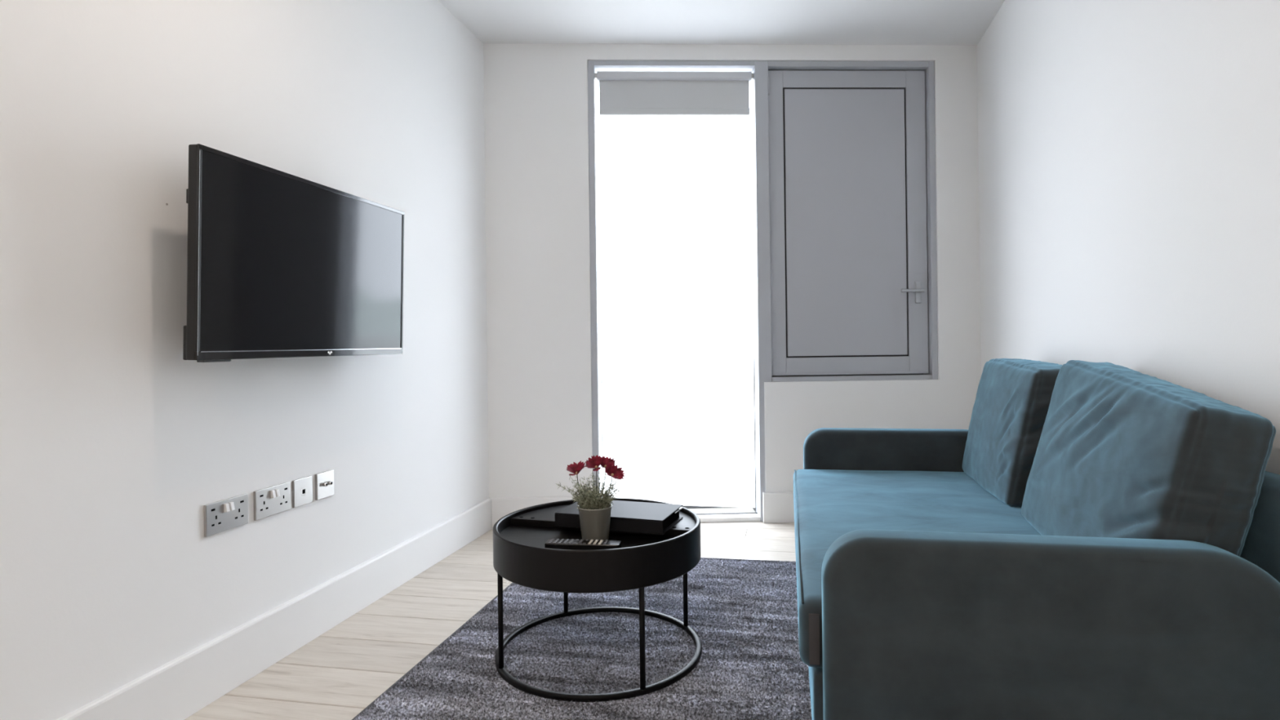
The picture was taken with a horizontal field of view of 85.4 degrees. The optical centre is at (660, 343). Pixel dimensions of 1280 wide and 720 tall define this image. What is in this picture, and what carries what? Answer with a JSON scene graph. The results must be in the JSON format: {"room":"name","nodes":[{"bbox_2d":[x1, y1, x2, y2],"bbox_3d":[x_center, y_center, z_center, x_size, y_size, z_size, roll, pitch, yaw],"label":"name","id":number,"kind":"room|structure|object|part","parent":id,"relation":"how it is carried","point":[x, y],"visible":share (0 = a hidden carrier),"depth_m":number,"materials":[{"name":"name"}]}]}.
{"room":"living room","nodes":[
{"label":"living room","id":0,"kind":"room"},
{"bbox_2d":[0,0,488,719],"bbox_3d":[-1.560,-0.315,0.840,0.251,2.765,6.160,-1,0,11],"label":"wall","id":1,"kind":"structure","parent":0,"point":[115,445],"depth_m":1.81,"materials":[{"name":"white paint"}]},
{"bbox_2d":[204,493,248,537],"bbox_3d":[-1.203,0.477,1.931,0.018,0.086,0.146,-1,0,11],"label":"double socket","id":2,"kind":"object","parent":1,"relation":"attached to","point":[223,515],"visible":1,"depth_m":1.92,"materials":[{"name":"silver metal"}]},
{"bbox_2d":[223,502,230,512],"bbox_3d":[-1.201,0.456,1.922,0.011,0.024,0.011,-1,0,11],"label":"rocker switch","id":3,"kind":"object","parent":2,"relation":"attached to","point":[226,505],"depth_m":1.92,"materials":[{"name":"white plastic"}]},
{"bbox_2d":[228,502,235,511],"bbox_3d":[-1.198,0.456,1.939,0.011,0.024,0.011,-1,0,11],"label":"rocker switch","id":4,"kind":"object","parent":2,"relation":"attached to","point":[231,504],"depth_m":1.94,"materials":[{"name":"white plastic"}]},
{"bbox_2d":[253,481,291,520],"bbox_3d":[-1.170,0.476,2.102,0.018,0.086,0.146,-1,0,11],"label":"double socket","id":5,"kind":"object","parent":1,"relation":"attached to","point":[271,500],"visible":1,"depth_m":2.09,"materials":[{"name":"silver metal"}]},
{"bbox_2d":[271,489,275,497],"bbox_3d":[-1.168,0.455,2.093,0.011,0.024,0.011,-1,0,11],"label":"rocker switch","id":6,"kind":"object","parent":5,"relation":"attached to","point":[273,491],"depth_m":2.09,"materials":[{"name":"white plastic"}]},
{"bbox_2d":[275,488,279,497],"bbox_3d":[-1.165,0.455,2.110,0.011,0.024,0.011,-1,0,11],"label":"rocker switch","id":7,"kind":"object","parent":5,"relation":"attached to","point":[277,491],"depth_m":2.11,"materials":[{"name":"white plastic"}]},
{"bbox_2d":[56,497,492,719],"bbox_3d":[-1.414,0.887,0.813,0.018,0.158,5.656,-1,0,11],"label":"baseboard","id":8,"kind":"structure","parent":1,"relation":"attached to","point":[180,687],"depth_m":2.08,"materials":[{"name":"white wood"}]},
{"bbox_2d":[292,475,312,507],"bbox_3d":[-1.150,0.476,2.230,0.008,0.086,0.086,-1,0,11],"label":"outlet","id":9,"kind":"object","parent":1,"relation":"attached to","point":[302,488],"visible":1,"depth_m":2.22,"materials":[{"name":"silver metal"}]},
{"bbox_2d":[315,469,333,500],"bbox_3d":[-1.124,0.476,2.333,0.020,0.086,0.086,-1,0,11],"label":"outlet","id":10,"kind":"object","parent":1,"relation":"attached to","point":[324,481],"visible":1,"depth_m":2.32,"materials":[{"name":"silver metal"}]},
{"bbox_3d":[-1.152,-0.227,2.116,0.066,0.220,0.200,-1,0,11],"label":"wall bracket","id":11,"kind":"object","parent":1,"relation":"attached to","visible":0},
{"bbox_2d":[182,143,404,362],"bbox_3d":[-1.070,-0.221,2.136,0.065,0.533,0.905,1,0,11],"label":"television","id":12,"kind":"object","parent":11,"relation":"attached to","point":[280,264],"visible":1,"depth_m":1.97,"materials":[{"name":"black plastic"}]},
{"bbox_2d":[184,505,795,719],"bbox_3d":[-0.109,0.980,0.915,2.540,0.060,6.350,-1,0,11],"label":"floor","id":13,"kind":"structure","parent":0,"point":[337,674],"depth_m":2.27,"materials":[{"name":"beige wood"}]},
{"bbox_2d":[351,557,812,719],"bbox_3d":[0.149,0.935,1.989,1.725,0.020,2.057,-1,0,11],"label":"rug","id":14,"kind":"object","parent":13,"relation":"on","point":[743,613],"visible":0.62,"depth_m":2.07,"materials":[{"name":"grey carpet"}]},
{"bbox_2d":[493,497,701,702],"bbox_3d":[-0.188,0.739,2.122,0.626,0.395,0.626,-1,0,11],"label":"coffee table","id":15,"kind":"object","parent":14,"relation":"on","point":[521,557],"visible":0.81,"depth_m":1.89,"materials":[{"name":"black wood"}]},
{"bbox_3d":[-0.456,0.795,1.982,0.015,0.282,0.015,-1,0,11],"label":"leg","id":16,"kind":"part","parent":15,"relation":"part of","materials":[{"name":"black metal"}]},
{"bbox_3d":[-0.327,0.793,2.391,0.015,0.282,0.015,-1,0,11],"label":"leg","id":17,"kind":"part","parent":15,"relation":"part of","materials":[{"name":"black metal"}]},
{"bbox_2d":[544,538,621,550],"bbox_3d":[-0.216,0.566,1.946,0.212,0.021,0.046,-1,0,7],"label":"remote control","id":18,"kind":"object","parent":15,"relation":"in","point":[576,544],"visible":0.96,"depth_m":1.93,"materials":[{"name":"black plastic"}]},
{"bbox_2d":[556,455,625,540],"bbox_3d":[-0.198,0.449,2.012,0.204,0.254,0.188,-1,0,11],"label":"potted flowers","id":19,"kind":"object","parent":15,"relation":"on","point":[594,510],"visible":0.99,"depth_m":1.98,"materials":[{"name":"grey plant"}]},
{"bbox_3d":[-0.189,0.523,2.007,0.099,0.106,0.099,-1,0,11],"label":"pot","id":20,"kind":"part","parent":19,"relation":"part of","materials":[{"name":"beige ceramic"}]},
{"bbox_3d":[-0.147,0.564,2.265,0.597,0.023,0.298,-1,0,17],"label":"lid","id":21,"kind":"part","parent":15,"relation":"part of","materials":[{"name":"black wood"}]},
{"bbox_2d":[555,500,683,534],"bbox_3d":[-0.124,0.531,2.142,0.345,0.042,0.205,-1,0,19],"label":"folder","id":22,"kind":"object","parent":15,"relation":"on","point":[644,517],"visible":0.81,"depth_m":2.08,"materials":[{"name":"black plastic"}]},
{"bbox_3d":[-0.048,0.790,1.853,0.015,0.282,0.015,-1,0,11],"label":"leg","id":23,"kind":"part","parent":15,"relation":"part of","materials":[{"name":"black metal"}]},
{"bbox_3d":[0.082,0.788,2.261,0.015,0.282,0.015,-1,0,11],"label":"leg","id":24,"kind":"part","parent":15,"relation":"part of","materials":[{"name":"black metal"}]},
{"bbox_2d":[793,427,1279,719],"bbox_3d":[0.906,0.592,2.153,0.956,0.661,1.790,-1,0,10],"label":"sofa","id":25,"kind":"object","parent":14,"relation":"on","point":[922,594],"visible":0.93,"depth_m":1.30,"materials":[{"name":"teal fabric"}]},
{"bbox_3d":[1.045,0.630,2.987,0.835,0.521,0.098,-1,0,10],"label":"arm","id":26,"kind":"part","parent":25,"relation":"part of","materials":[{"name":"teal fabric"}]},
{"bbox_3d":[0.852,0.608,2.163,0.846,0.156,1.586,-1,0,10],"label":"seat","id":27,"kind":"part","parent":25,"relation":"part of","materials":[{"name":"teal fabric"}]},
{"bbox_2d":[962,358,1062,506],"bbox_3d":[1.292,0.300,2.531,0.257,0.480,0.698,-1,0,11],"label":"cushion","id":28,"kind":"object","parent":25,"relation":"on","point":[1012,402],"visible":0.75,"depth_m":2.34,"materials":[{"name":"teal fabric"}]},
{"bbox_3d":[0.739,0.634,1.323,0.835,0.521,0.098,-1,0,10],"label":"arm","id":29,"kind":"part","parent":25,"relation":"part of","materials":[{"name":"teal fabric"}]},
{"bbox_2d":[1021,360,1275,556],"bbox_3d":[1.131,0.297,1.715,0.265,0.492,0.833,-1,0,13],"label":"cushion","id":30,"kind":"object","parent":25,"relation":"on","point":[1122,451],"visible":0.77,"depth_m":1.46,"materials":[{"name":"teal fabric"}]},
{"bbox_3d":[1.337,0.504,2.073,0.078,0.496,1.730,-1,0,10],"label":"panel","id":31,"kind":"part","parent":25,"relation":"part of","materials":[{"name":"teal fabric"}]},
{"bbox_2d":[438,0,1004,44],"bbox_3d":[-0.150,-1.640,0.875,2.540,0.150,6.270,-1,0,11],"label":"ceiling","id":32,"kind":"structure","parent":0,"point":[771,22],"depth_m":3.38,"materials":[{"name":"white paint"}]},
{"bbox_2d":[483,43,981,497],"bbox_3d":[0.398,-0.264,3.754,2.607,2.615,0.220,-1,0,-2],"label":"wall","id":33,"kind":"structure","parent":0,"point":[536,112],"depth_m":3.61,"materials":[{"name":"white paint"}]},
{"bbox_2d":[491,496,576,528],"bbox_3d":[-0.609,0.877,3.596,0.522,0.158,0.018,-1,0,-2],"label":"baseboard","id":34,"kind":"structure","parent":33,"relation":"attached to","point":[500,507],"depth_m":3.58,"materials":[{"name":"white paint"}]},
{"bbox_2d":[587,60,772,523],"bbox_3d":[0.105,-0.260,3.773,0.950,2.454,0.260,-1,0,-2],"label":"window","id":35,"kind":"structure","parent":33,"relation":"in","point":[759,85],"depth_m":3.66,"materials":[{"name":"grey"}]},
{"bbox_3d":[0.074,-1.474,3.707,0.846,0.026,0.130,-1,0,-2],"label":"head rail","id":36,"kind":"part","parent":35,"relation":"part of","materials":[{"name":"grey metal"}]},
{"bbox_2d":[594,71,755,515],"bbox_3d":[0.090,-0.258,3.682,0.846,2.362,0.044,-1,0,-2],"label":"roller blind","id":37,"kind":"object","parent":35,"relation":"attached to","point":[620,92],"visible":0.99,"depth_m":3.68,"materials":[{"name":"grey fabric"}]},
{"bbox_3d":[0.099,0.949,3.837,0.846,0.036,0.129,-1,0,-2],"label":"outside sill","id":38,"kind":"part","parent":35,"relation":"part of","materials":[{"name":"grey stone"}]},
{"bbox_2d":[762,491,794,523],"bbox_3d":[1.118,0.855,3.661,1.156,0.158,0.018,-1,0,-2],"label":"baseboard","id":39,"kind":"structure","parent":33,"relation":"attached to","point":[778,507],"depth_m":3.63,"materials":[{"name":"white"}]},
{"bbox_2d":[768,61,937,382],"bbox_3d":[1.023,-0.650,3.733,0.892,1.696,0.148,-1,0,-2],"label":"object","id":40,"kind":"structure","parent":33,"relation":"in","point":[852,144],"depth_m":3.71,"materials":[{"name":"grey metal"}]},
{"bbox_3d":[0.996,-0.649,3.740,0.648,1.427,0.053,-1,0,-2],"label":"infill panel","id":41,"kind":"part","parent":40,"relation":"part of","materials":[{"name":"grey metal"}]},
{"bbox_3d":[0.997,-1.483,3.742,0.862,0.030,0.130,-1,0,-2],"label":"head rail","id":42,"kind":"part","parent":40,"relation":"part of","materials":[{"name":"grey metal"}]},
{"bbox_3d":[1.018,0.185,3.742,0.862,0.024,0.130,-1,0,-2],"label":"rail","id":43,"kind":"part","parent":40,"relation":"part of","materials":[{"name":"grey metal"}]},
{"bbox_3d":[1.340,-0.281,3.693,0.127,0.018,0.044,-1,0,-2],"label":"lever","id":44,"kind":"part","parent":40,"relation":"part of","materials":[{"name":"grey metal"}]},
{"bbox_3d":[1.385,-0.275,3.721,0.033,0.118,0.012,-1,0,-2],"label":"handle","id":45,"kind":"part","parent":40,"relation":"part of","materials":[{"name":"grey metal"}]},
{"bbox_2d":[977,0,1279,475],"bbox_3d":[1.234,-0.350,0.601,0.250,2.765,6.750,-1,0,11],"label":"wall","id":46,"kind":"structure","parent":0,"point":[1129,150],"depth_m":2.00,"materials":[{"name":"white paint"}]},
{"label":"outside","id":47,"kind":"structure","parent":0,"visible":0},
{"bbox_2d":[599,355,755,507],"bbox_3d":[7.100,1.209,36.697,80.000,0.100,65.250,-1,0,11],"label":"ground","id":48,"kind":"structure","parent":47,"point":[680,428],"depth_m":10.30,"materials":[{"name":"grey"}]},
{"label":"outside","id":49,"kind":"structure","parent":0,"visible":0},
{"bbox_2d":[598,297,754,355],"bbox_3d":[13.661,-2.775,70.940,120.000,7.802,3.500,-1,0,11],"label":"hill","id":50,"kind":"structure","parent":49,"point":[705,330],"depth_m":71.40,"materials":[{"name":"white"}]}
]}

